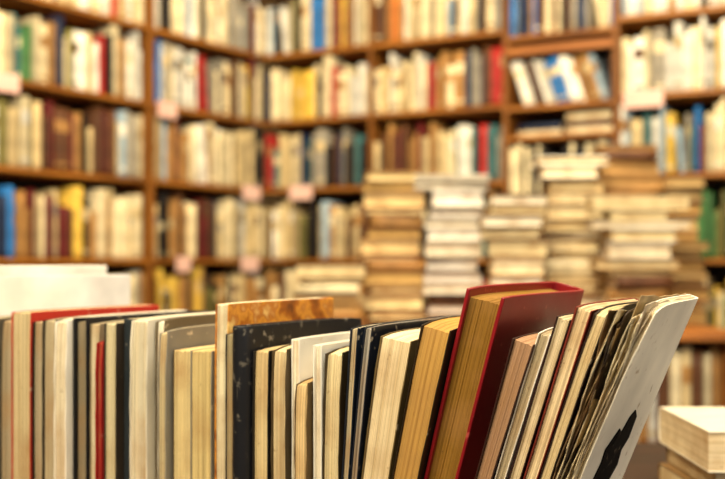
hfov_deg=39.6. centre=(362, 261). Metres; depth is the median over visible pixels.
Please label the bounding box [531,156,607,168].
book
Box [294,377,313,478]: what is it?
book
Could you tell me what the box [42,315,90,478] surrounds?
book
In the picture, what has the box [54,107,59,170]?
book
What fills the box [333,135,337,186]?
book
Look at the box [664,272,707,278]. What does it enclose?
book
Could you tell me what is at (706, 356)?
book
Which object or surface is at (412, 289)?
book
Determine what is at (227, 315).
book
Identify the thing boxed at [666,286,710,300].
book
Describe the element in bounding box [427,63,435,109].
book
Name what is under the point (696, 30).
book
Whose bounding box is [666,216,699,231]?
book
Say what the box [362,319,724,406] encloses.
countertop
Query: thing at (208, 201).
book
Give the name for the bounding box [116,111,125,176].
book
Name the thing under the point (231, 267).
wall
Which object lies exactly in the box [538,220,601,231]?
book
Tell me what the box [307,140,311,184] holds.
book
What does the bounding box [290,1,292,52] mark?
book
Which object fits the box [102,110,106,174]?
book
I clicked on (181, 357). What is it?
book
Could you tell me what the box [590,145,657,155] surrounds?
book
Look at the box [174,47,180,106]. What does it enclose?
book
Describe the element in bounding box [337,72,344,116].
book
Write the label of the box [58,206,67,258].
book
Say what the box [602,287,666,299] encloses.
book
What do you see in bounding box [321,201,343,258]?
book
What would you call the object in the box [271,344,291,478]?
book
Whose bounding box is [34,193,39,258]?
book
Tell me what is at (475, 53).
book
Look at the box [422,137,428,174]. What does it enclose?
book
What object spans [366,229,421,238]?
book
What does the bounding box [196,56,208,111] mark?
book
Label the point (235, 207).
book
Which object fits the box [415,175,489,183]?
book
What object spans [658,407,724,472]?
book
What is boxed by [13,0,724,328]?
books
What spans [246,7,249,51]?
book
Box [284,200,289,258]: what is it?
book
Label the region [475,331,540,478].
book
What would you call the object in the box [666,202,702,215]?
book
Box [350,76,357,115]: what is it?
book
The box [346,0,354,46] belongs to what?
book
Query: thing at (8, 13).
book
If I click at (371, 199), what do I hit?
book
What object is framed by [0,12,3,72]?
book
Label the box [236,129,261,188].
book
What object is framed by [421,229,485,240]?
book
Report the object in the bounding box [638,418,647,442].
book
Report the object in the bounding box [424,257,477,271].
book
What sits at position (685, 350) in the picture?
book
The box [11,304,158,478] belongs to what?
book
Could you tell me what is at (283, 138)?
book
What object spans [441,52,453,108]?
book
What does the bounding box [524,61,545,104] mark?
book
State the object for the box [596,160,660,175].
book
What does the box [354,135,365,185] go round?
book
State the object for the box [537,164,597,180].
book
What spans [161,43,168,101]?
book
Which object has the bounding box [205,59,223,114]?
book
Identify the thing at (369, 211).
book
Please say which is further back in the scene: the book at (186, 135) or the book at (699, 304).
the book at (186, 135)
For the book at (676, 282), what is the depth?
2.61 m
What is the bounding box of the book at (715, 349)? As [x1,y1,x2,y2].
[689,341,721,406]
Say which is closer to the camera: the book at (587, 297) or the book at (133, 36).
the book at (587, 297)
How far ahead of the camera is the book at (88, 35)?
3.31 m
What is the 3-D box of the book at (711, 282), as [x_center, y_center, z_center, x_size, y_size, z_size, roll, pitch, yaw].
[1.150,0.157,3.348,0.022,0.206,0.185,0,0,27]
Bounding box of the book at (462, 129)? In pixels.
[458,125,479,174]
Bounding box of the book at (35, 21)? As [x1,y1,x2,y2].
[16,16,40,82]
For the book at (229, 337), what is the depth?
0.73 m
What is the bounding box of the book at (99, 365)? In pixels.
[95,341,103,478]
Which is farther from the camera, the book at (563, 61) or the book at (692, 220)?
the book at (563, 61)
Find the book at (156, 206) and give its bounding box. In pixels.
[155,205,157,258]
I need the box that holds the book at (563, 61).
[558,56,581,101]
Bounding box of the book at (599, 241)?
[598,239,603,246]
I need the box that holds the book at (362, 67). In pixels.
[358,63,367,114]
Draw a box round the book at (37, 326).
[32,321,42,478]
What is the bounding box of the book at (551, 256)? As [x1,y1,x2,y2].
[544,253,601,260]
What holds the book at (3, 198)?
on the bookcase at (77, 19)
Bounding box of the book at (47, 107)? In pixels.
[41,101,53,170]
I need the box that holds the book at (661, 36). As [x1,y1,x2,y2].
[653,28,673,91]
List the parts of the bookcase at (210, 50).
panel, panel, shelf, shelf, shelf, shelf, panel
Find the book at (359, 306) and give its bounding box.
[333,302,363,310]
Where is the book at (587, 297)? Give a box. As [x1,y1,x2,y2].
[581,293,602,304]
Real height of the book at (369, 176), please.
0.026 m
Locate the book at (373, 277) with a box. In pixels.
[359,270,424,285]
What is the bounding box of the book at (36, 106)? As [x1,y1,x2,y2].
[32,101,40,168]
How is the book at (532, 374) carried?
on the crate
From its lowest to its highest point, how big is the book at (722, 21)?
0.220 m
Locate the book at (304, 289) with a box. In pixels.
[299,283,358,294]
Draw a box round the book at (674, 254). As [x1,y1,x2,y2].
[670,251,702,258]
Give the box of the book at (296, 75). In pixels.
[291,70,302,119]
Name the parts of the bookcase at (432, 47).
panel, shelf, shelf, shelf, panel, shelf, panel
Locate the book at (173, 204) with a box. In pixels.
[169,200,178,258]
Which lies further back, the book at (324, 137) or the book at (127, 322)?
the book at (324, 137)
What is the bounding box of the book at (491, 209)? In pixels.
[483,205,545,214]
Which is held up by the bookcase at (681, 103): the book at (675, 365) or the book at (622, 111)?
the book at (622, 111)
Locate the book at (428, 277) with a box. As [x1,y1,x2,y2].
[422,272,482,282]
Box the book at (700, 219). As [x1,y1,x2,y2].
[697,198,702,257]
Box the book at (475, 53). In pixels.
[471,49,482,106]
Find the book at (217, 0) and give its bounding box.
[217,0,217,43]
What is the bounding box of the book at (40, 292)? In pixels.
[0,274,129,315]
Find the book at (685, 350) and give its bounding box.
[677,344,690,406]
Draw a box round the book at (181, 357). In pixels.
[173,344,214,478]
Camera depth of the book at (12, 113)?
3.08 m
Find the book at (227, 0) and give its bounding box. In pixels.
[227,0,227,45]
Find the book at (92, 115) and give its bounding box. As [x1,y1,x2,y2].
[77,110,97,173]
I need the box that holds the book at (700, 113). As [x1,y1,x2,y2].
[695,106,706,172]
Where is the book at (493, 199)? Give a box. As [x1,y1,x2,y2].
[486,194,547,205]
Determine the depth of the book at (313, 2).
3.93 m
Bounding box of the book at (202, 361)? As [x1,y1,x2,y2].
[190,347,214,478]
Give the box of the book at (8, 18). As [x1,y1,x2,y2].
[4,13,13,74]
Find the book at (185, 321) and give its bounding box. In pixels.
[155,314,214,478]
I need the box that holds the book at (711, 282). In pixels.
[701,278,715,324]
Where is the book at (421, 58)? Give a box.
[417,54,435,110]
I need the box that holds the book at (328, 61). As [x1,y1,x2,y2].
[323,56,348,117]
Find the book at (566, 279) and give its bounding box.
[542,275,598,283]
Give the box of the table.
[622,443,668,478]
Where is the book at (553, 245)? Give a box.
[539,238,599,252]
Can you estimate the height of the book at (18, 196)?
0.207 m
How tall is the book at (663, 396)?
0.226 m
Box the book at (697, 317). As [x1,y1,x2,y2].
[687,311,705,323]
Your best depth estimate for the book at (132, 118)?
3.44 m
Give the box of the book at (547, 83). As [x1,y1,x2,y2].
[538,59,556,103]
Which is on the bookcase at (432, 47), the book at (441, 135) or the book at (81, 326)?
the book at (441, 135)
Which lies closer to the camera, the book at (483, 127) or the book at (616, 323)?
the book at (616, 323)
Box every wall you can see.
[227,0,249,277]
[257,0,289,299]
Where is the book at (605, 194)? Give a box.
[603,193,658,195]
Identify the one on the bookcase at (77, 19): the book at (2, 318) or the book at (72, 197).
the book at (72, 197)
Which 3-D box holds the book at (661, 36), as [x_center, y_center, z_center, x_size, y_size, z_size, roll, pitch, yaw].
[1.015,-0.663,3.394,0.038,0.214,0.172,0,0,27]
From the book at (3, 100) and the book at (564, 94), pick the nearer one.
the book at (3, 100)
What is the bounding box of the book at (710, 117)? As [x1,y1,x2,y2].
[706,112,714,171]
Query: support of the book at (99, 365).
on the crate
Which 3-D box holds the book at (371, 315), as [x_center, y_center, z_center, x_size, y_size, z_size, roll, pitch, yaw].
[0.083,0.131,2.531,0.143,0.026,0.116,0,0,-4]
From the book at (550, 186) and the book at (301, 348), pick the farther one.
the book at (550, 186)
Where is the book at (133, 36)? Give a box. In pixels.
[118,31,138,99]
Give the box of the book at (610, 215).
[602,210,667,221]
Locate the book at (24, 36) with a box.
[20,31,28,80]
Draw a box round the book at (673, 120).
[666,113,681,173]
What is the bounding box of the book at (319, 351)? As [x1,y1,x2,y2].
[313,339,349,478]
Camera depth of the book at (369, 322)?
2.49 m
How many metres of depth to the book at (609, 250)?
2.37 m
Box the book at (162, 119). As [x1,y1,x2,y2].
[160,117,165,180]
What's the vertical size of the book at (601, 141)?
0.217 m
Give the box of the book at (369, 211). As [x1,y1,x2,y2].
[365,208,421,216]
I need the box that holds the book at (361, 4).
[357,0,365,44]
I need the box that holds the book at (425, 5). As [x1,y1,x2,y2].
[420,0,431,37]
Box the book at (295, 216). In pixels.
[293,214,306,258]
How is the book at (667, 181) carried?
on the book at (694, 194)
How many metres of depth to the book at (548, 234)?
2.55 m
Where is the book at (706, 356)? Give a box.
[703,352,710,406]
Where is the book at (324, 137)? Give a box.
[316,129,337,186]
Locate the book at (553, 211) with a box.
[541,204,601,219]
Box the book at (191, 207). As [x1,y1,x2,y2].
[188,204,195,258]
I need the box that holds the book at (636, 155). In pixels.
[595,150,657,160]
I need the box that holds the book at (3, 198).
[0,195,6,258]
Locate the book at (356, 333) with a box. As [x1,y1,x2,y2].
[341,316,442,478]
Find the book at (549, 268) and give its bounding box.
[543,262,595,274]
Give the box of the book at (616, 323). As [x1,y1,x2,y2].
[553,302,637,478]
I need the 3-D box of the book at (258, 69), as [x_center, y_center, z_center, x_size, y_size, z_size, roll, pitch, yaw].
[-0.478,-0.667,4.044,0.189,0.222,0.024,0,0,35]
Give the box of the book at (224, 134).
[221,131,227,185]
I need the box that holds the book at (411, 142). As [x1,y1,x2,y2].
[409,140,413,170]
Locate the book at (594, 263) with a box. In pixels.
[590,259,679,268]
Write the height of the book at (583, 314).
0.180 m
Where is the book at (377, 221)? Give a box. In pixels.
[369,215,421,228]
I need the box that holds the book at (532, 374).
[495,327,552,478]
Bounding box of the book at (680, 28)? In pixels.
[674,22,687,91]
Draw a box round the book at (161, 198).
[155,192,168,258]
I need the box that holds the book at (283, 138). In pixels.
[279,134,291,188]
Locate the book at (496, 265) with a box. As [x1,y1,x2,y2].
[488,257,544,274]
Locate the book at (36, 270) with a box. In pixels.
[0,265,106,275]
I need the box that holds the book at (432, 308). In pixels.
[427,304,462,313]
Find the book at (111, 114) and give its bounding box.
[103,110,115,175]
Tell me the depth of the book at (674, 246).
2.61 m
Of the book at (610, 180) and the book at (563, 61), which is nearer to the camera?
the book at (610, 180)
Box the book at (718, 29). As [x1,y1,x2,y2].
[716,26,720,87]
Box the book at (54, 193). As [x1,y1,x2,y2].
[34,190,57,258]
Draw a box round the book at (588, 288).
[568,284,597,292]
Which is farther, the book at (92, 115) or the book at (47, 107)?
the book at (92, 115)
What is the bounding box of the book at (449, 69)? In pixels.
[446,66,453,108]
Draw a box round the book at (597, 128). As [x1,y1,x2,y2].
[567,125,612,132]
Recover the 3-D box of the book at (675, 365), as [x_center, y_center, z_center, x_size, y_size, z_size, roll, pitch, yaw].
[0.726,0.314,2.402,0.026,0.220,0.150,0,0,0]
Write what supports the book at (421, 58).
on the bookcase at (432, 47)
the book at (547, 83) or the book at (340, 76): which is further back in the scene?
the book at (340, 76)
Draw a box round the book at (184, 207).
[183,206,185,255]
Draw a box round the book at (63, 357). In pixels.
[54,310,186,478]
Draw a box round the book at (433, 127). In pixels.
[429,123,451,174]
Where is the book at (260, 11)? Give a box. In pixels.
[258,8,262,54]
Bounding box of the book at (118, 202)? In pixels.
[113,197,124,258]
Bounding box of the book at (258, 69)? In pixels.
[255,65,262,121]
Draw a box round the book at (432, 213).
[426,207,482,219]
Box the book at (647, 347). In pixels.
[566,293,697,478]
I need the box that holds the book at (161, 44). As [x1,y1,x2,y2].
[161,44,162,100]
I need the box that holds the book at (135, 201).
[113,195,141,258]
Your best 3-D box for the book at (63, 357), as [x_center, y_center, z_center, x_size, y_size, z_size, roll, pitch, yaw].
[-0.208,0.125,0.887,0.014,0.160,0.152,0,0,31]
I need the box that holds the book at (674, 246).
[670,242,710,250]
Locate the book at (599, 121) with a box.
[567,118,612,126]
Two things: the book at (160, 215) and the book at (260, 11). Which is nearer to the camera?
the book at (160, 215)
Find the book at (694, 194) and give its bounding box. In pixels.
[659,188,703,201]
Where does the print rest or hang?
attached to the book at (647, 347)
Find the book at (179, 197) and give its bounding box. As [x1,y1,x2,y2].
[169,194,182,255]
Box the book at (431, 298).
[426,294,464,303]
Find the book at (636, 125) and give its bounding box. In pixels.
[631,119,642,144]
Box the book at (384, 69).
[381,67,386,112]
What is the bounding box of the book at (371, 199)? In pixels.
[362,192,425,209]
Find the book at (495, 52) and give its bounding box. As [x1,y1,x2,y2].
[491,48,500,104]
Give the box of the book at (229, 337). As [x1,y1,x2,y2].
[225,333,232,478]
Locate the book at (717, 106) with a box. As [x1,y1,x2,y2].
[715,104,720,171]
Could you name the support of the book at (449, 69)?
on the bookcase at (432, 47)
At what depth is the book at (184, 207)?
3.67 m
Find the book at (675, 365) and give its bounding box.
[670,349,680,406]
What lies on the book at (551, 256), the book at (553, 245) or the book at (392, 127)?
the book at (553, 245)
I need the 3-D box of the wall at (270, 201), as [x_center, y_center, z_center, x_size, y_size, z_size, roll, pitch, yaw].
[1.074,-0.450,3.570,3.400,2.900,0.059,0,0,27]
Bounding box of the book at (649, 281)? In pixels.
[604,276,672,287]
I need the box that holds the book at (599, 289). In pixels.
[595,281,605,296]
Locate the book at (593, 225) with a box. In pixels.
[587,222,689,229]
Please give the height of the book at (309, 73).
0.194 m
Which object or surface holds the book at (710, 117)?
on the bookcase at (681, 103)
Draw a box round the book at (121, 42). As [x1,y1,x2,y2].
[118,38,124,97]
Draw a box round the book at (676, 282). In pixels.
[673,279,705,285]
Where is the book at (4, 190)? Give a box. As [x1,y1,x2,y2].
[0,186,12,258]
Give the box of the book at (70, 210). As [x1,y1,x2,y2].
[68,208,72,258]
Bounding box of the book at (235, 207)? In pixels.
[233,204,238,258]
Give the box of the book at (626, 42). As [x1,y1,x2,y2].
[622,38,633,94]
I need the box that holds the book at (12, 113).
[7,108,17,166]
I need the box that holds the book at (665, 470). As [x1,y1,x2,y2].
[658,463,693,478]
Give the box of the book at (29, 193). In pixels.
[13,189,33,258]
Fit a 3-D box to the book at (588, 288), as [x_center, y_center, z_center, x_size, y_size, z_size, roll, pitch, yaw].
[0.525,0.067,2.587,0.136,0.022,0.110,0,0,3]
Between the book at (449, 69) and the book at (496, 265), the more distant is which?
the book at (449, 69)
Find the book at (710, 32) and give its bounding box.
[705,27,715,88]
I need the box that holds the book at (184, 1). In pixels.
[183,0,186,35]
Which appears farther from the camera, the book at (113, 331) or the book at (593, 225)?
the book at (593, 225)
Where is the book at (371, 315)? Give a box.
[365,309,426,320]
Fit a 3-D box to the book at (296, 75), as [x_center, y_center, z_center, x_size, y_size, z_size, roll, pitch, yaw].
[-0.240,-0.657,4.040,0.031,0.202,0.142,0,0,27]
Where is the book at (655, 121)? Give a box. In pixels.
[652,118,659,173]
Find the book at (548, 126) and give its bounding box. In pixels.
[518,123,566,131]
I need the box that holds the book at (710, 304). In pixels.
[707,287,714,326]
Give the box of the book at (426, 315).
[425,312,460,317]
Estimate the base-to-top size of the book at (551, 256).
0.022 m
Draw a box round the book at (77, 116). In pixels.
[70,112,80,172]
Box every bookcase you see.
[0,0,151,303]
[152,0,263,304]
[264,0,369,269]
[370,0,504,278]
[505,0,615,193]
[616,0,724,285]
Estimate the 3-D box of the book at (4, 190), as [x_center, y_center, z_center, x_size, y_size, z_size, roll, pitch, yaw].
[-1.124,-0.120,3.098,0.139,0.221,0.024,0,0,35]
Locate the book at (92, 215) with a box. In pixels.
[89,212,95,258]
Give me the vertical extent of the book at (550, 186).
0.037 m
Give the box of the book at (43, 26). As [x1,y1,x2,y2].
[41,24,46,83]
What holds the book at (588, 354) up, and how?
on the crate
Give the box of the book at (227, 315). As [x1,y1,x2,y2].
[215,297,332,478]
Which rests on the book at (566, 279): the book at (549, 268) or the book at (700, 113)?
the book at (549, 268)
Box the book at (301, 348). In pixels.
[291,331,349,478]
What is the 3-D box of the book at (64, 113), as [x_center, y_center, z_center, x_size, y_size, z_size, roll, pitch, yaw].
[-1.016,-0.389,3.269,0.165,0.203,0.036,0,0,35]
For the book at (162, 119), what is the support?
on the bookcase at (210, 50)
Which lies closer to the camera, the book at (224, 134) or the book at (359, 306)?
the book at (359, 306)
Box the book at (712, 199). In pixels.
[706,192,719,258]
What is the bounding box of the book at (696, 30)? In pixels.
[693,27,700,89]
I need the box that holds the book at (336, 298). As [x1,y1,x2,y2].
[292,294,358,302]
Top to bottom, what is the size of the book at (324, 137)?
0.226 m
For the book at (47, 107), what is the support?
on the bookcase at (77, 19)
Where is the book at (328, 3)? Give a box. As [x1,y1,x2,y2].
[325,0,331,48]
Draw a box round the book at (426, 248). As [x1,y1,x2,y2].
[419,241,481,256]
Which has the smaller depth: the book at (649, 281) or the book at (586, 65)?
the book at (649, 281)
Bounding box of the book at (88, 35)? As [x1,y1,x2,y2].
[83,32,91,91]
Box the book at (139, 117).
[136,115,141,177]
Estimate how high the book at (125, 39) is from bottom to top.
0.205 m
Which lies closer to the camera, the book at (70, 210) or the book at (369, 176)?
the book at (369, 176)
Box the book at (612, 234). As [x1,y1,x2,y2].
[600,228,676,241]
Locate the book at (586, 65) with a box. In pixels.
[580,54,601,100]
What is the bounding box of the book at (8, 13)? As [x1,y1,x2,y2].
[8,13,15,74]
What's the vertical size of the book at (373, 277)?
0.038 m
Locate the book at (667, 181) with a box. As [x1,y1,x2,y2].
[661,176,705,187]
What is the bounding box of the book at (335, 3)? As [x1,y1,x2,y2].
[332,0,339,47]
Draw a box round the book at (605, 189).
[603,187,663,192]
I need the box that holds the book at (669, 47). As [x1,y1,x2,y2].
[665,43,673,91]
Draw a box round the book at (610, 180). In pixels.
[596,175,662,186]
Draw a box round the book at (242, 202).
[233,200,244,258]
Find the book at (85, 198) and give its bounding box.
[83,196,88,258]
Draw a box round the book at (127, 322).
[124,317,147,478]
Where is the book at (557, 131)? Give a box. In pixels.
[518,129,566,135]
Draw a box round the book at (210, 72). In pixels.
[206,67,214,112]
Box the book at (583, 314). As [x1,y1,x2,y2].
[523,298,638,478]
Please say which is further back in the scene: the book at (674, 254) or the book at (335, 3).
the book at (335, 3)
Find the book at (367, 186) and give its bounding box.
[362,182,422,194]
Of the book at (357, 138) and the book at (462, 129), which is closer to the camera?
the book at (462, 129)
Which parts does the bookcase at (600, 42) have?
panel, shelf, shelf, shelf, panel, panel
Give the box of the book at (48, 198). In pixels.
[40,195,52,258]
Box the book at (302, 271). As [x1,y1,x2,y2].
[297,266,365,276]
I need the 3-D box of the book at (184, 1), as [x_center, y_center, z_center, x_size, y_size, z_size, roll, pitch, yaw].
[-0.723,-0.912,3.727,0.173,0.184,0.038,0,0,35]
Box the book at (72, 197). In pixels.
[44,186,82,258]
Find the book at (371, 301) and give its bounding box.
[362,293,423,309]
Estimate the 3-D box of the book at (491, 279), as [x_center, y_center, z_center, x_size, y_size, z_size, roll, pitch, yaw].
[0.370,0.046,2.446,0.124,0.028,0.100,0,0,1]
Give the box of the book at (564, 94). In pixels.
[548,56,571,102]
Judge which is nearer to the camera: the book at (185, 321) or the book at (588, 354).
the book at (588, 354)
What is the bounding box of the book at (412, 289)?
[364,285,423,293]
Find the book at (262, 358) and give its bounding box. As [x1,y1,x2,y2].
[252,344,288,478]
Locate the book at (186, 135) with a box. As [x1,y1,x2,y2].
[178,133,188,182]
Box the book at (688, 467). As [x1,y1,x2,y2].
[666,446,724,478]
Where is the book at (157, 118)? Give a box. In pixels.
[155,115,159,179]
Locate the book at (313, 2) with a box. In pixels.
[311,0,316,49]
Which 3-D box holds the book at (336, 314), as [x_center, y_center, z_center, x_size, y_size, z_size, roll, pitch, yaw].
[-0.078,0.124,2.385,0.143,0.018,0.116,0,0,-6]
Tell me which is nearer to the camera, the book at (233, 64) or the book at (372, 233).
the book at (372, 233)
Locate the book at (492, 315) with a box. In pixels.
[424,281,583,478]
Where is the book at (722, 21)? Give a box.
[721,19,724,87]
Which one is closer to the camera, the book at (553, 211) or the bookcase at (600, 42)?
the book at (553, 211)
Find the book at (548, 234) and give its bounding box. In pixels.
[540,231,600,237]
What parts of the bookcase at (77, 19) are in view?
panel, shelf, shelf, shelf, shelf, panel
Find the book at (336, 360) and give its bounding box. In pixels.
[322,346,348,478]
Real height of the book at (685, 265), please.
0.034 m
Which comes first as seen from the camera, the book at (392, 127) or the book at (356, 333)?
the book at (356, 333)
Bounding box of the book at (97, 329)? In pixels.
[90,320,123,478]
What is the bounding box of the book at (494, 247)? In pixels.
[486,239,547,256]
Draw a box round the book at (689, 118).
[685,114,694,172]
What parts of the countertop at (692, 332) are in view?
panel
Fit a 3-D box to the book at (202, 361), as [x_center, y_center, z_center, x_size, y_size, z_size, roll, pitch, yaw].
[-0.088,0.135,0.804,0.021,0.140,0.126,0,0,31]
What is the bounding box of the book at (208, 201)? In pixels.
[208,201,215,258]
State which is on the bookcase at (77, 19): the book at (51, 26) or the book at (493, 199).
the book at (51, 26)
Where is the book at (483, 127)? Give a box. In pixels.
[480,124,489,174]
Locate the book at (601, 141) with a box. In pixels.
[598,139,612,144]
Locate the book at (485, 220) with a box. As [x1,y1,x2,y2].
[479,214,542,227]
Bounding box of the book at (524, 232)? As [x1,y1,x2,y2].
[481,227,538,239]
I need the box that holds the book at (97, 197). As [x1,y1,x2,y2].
[83,189,105,258]
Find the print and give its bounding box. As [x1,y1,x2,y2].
[593,410,636,478]
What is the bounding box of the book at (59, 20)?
[41,15,63,86]
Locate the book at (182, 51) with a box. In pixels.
[181,50,184,107]
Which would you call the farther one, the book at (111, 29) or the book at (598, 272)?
the book at (111, 29)
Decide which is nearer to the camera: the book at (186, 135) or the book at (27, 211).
the book at (27, 211)
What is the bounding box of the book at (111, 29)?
[85,25,117,96]
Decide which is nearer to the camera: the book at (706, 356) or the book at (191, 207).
the book at (706, 356)
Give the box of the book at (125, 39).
[125,39,125,97]
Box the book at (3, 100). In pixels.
[0,97,6,165]
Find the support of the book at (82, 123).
on the bookcase at (77, 19)
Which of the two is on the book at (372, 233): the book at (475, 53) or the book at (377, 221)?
the book at (377, 221)
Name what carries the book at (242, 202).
on the bookcase at (210, 50)
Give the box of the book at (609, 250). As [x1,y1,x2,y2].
[601,242,671,258]
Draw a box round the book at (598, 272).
[595,269,670,276]
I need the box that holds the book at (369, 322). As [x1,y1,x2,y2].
[366,320,398,323]
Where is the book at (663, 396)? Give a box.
[657,365,669,442]
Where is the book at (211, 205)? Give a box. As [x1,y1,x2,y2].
[208,202,214,258]
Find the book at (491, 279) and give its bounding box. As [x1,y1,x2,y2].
[487,275,543,284]
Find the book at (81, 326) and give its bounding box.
[73,310,207,478]
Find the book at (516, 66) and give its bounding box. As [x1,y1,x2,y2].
[511,61,533,105]
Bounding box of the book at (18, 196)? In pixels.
[13,191,24,258]
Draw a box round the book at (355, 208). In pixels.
[352,205,358,258]
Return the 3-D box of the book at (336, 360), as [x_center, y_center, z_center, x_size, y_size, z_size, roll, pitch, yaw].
[0.012,0.132,0.749,0.017,0.146,0.132,0,0,31]
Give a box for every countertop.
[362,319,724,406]
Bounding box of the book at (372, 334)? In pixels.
[350,315,456,478]
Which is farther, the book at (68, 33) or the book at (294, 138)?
the book at (294, 138)
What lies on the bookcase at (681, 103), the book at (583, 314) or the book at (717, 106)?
the book at (717, 106)
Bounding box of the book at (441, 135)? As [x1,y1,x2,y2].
[437,131,450,174]
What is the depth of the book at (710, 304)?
3.24 m
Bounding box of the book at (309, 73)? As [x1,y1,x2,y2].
[306,70,313,118]
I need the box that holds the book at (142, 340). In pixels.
[129,312,215,478]
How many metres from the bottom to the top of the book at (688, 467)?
0.018 m
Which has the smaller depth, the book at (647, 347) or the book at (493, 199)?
the book at (647, 347)
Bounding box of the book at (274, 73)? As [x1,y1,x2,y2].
[271,69,290,121]
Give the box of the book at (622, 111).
[620,105,625,144]
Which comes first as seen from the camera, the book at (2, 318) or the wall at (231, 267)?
the book at (2, 318)
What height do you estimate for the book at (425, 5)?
0.187 m
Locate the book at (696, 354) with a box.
[691,347,702,406]
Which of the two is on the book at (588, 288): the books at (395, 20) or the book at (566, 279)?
the book at (566, 279)
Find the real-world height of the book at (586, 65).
0.164 m
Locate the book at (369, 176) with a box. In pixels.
[364,171,420,181]
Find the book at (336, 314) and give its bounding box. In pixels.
[333,311,361,318]
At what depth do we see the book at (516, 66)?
3.55 m
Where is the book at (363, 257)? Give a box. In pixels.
[358,254,418,260]
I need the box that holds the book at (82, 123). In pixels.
[81,121,84,172]
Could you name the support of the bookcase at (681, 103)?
on the floor
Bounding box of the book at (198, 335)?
[158,324,214,478]
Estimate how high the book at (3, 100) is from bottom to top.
0.212 m
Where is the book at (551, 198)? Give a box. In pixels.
[546,194,602,203]
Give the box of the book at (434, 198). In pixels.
[426,190,484,207]
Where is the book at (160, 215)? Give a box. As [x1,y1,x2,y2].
[158,212,163,258]
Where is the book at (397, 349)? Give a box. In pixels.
[361,327,420,478]
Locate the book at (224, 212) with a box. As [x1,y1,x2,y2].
[216,208,228,258]
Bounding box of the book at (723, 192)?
[722,190,724,258]
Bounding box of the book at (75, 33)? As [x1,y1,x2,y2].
[73,30,78,89]
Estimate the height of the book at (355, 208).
0.207 m
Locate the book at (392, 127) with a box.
[388,123,400,170]
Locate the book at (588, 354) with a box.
[539,301,637,478]
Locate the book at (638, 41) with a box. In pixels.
[634,37,643,90]
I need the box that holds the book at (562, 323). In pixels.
[508,313,573,478]
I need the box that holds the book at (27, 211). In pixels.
[25,209,30,258]
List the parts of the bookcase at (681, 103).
panel, shelf, shelf, shelf, shelf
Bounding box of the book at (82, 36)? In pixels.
[79,32,85,90]
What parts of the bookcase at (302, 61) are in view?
panel, shelf, shelf, shelf, shelf, panel, panel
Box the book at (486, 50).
[483,46,493,105]
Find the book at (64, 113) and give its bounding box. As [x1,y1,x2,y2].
[60,108,69,171]
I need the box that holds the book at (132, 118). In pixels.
[129,115,135,177]
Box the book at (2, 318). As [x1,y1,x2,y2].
[0,315,11,339]
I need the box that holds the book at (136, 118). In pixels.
[136,118,137,177]
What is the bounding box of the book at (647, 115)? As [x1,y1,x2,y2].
[643,111,659,144]
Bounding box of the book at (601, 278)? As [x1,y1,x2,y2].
[598,276,605,281]
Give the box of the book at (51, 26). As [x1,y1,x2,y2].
[41,21,55,85]
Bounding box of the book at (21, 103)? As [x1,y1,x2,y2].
[7,96,28,167]
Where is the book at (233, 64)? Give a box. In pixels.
[229,60,237,116]
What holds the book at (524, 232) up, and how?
on the book at (494, 247)
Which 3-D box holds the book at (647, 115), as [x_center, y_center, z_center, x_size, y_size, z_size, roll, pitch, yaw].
[0.980,-0.396,3.415,0.032,0.215,0.135,0,0,27]
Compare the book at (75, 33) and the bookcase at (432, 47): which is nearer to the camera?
the book at (75, 33)
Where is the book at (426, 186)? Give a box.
[414,181,488,192]
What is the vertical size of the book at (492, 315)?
0.190 m
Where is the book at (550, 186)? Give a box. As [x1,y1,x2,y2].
[543,179,604,193]
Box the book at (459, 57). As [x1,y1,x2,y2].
[454,51,464,107]
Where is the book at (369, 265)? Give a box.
[363,262,425,269]
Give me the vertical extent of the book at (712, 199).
0.215 m
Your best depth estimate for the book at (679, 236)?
2.63 m
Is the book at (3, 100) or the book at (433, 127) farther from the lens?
the book at (433, 127)
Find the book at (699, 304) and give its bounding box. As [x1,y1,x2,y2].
[693,301,703,310]
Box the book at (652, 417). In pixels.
[648,396,656,442]
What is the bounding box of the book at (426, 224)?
[422,220,478,229]
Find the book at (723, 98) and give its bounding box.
[721,97,724,171]
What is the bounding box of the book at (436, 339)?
[392,315,460,478]
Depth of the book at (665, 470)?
0.97 m
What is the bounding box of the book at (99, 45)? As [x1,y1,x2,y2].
[99,45,100,93]
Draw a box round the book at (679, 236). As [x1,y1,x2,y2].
[675,232,697,241]
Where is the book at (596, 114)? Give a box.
[566,110,612,119]
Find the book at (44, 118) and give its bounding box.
[41,115,48,169]
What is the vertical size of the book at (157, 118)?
0.230 m
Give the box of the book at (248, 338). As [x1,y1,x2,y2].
[233,318,361,478]
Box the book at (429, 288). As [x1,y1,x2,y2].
[423,283,482,293]
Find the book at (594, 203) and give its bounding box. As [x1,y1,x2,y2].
[584,196,688,211]
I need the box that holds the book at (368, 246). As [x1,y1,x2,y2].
[360,239,420,253]
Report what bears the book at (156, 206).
on the bookcase at (210, 50)
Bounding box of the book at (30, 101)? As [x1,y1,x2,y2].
[29,100,31,168]
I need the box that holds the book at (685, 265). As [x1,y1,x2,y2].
[664,259,705,271]
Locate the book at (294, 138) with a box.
[292,135,296,185]
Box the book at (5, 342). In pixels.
[0,319,10,478]
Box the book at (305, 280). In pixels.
[302,277,363,283]
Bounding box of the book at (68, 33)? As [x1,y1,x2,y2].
[64,29,72,88]
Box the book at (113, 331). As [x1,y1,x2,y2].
[104,321,123,478]
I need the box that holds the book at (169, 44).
[169,44,169,101]
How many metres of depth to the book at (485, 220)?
2.38 m
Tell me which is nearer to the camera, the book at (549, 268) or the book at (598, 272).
the book at (598, 272)
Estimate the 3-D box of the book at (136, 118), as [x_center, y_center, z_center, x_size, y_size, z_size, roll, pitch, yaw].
[-0.857,-0.393,3.534,0.177,0.211,0.030,0,0,35]
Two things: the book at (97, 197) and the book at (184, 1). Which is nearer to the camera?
the book at (97, 197)

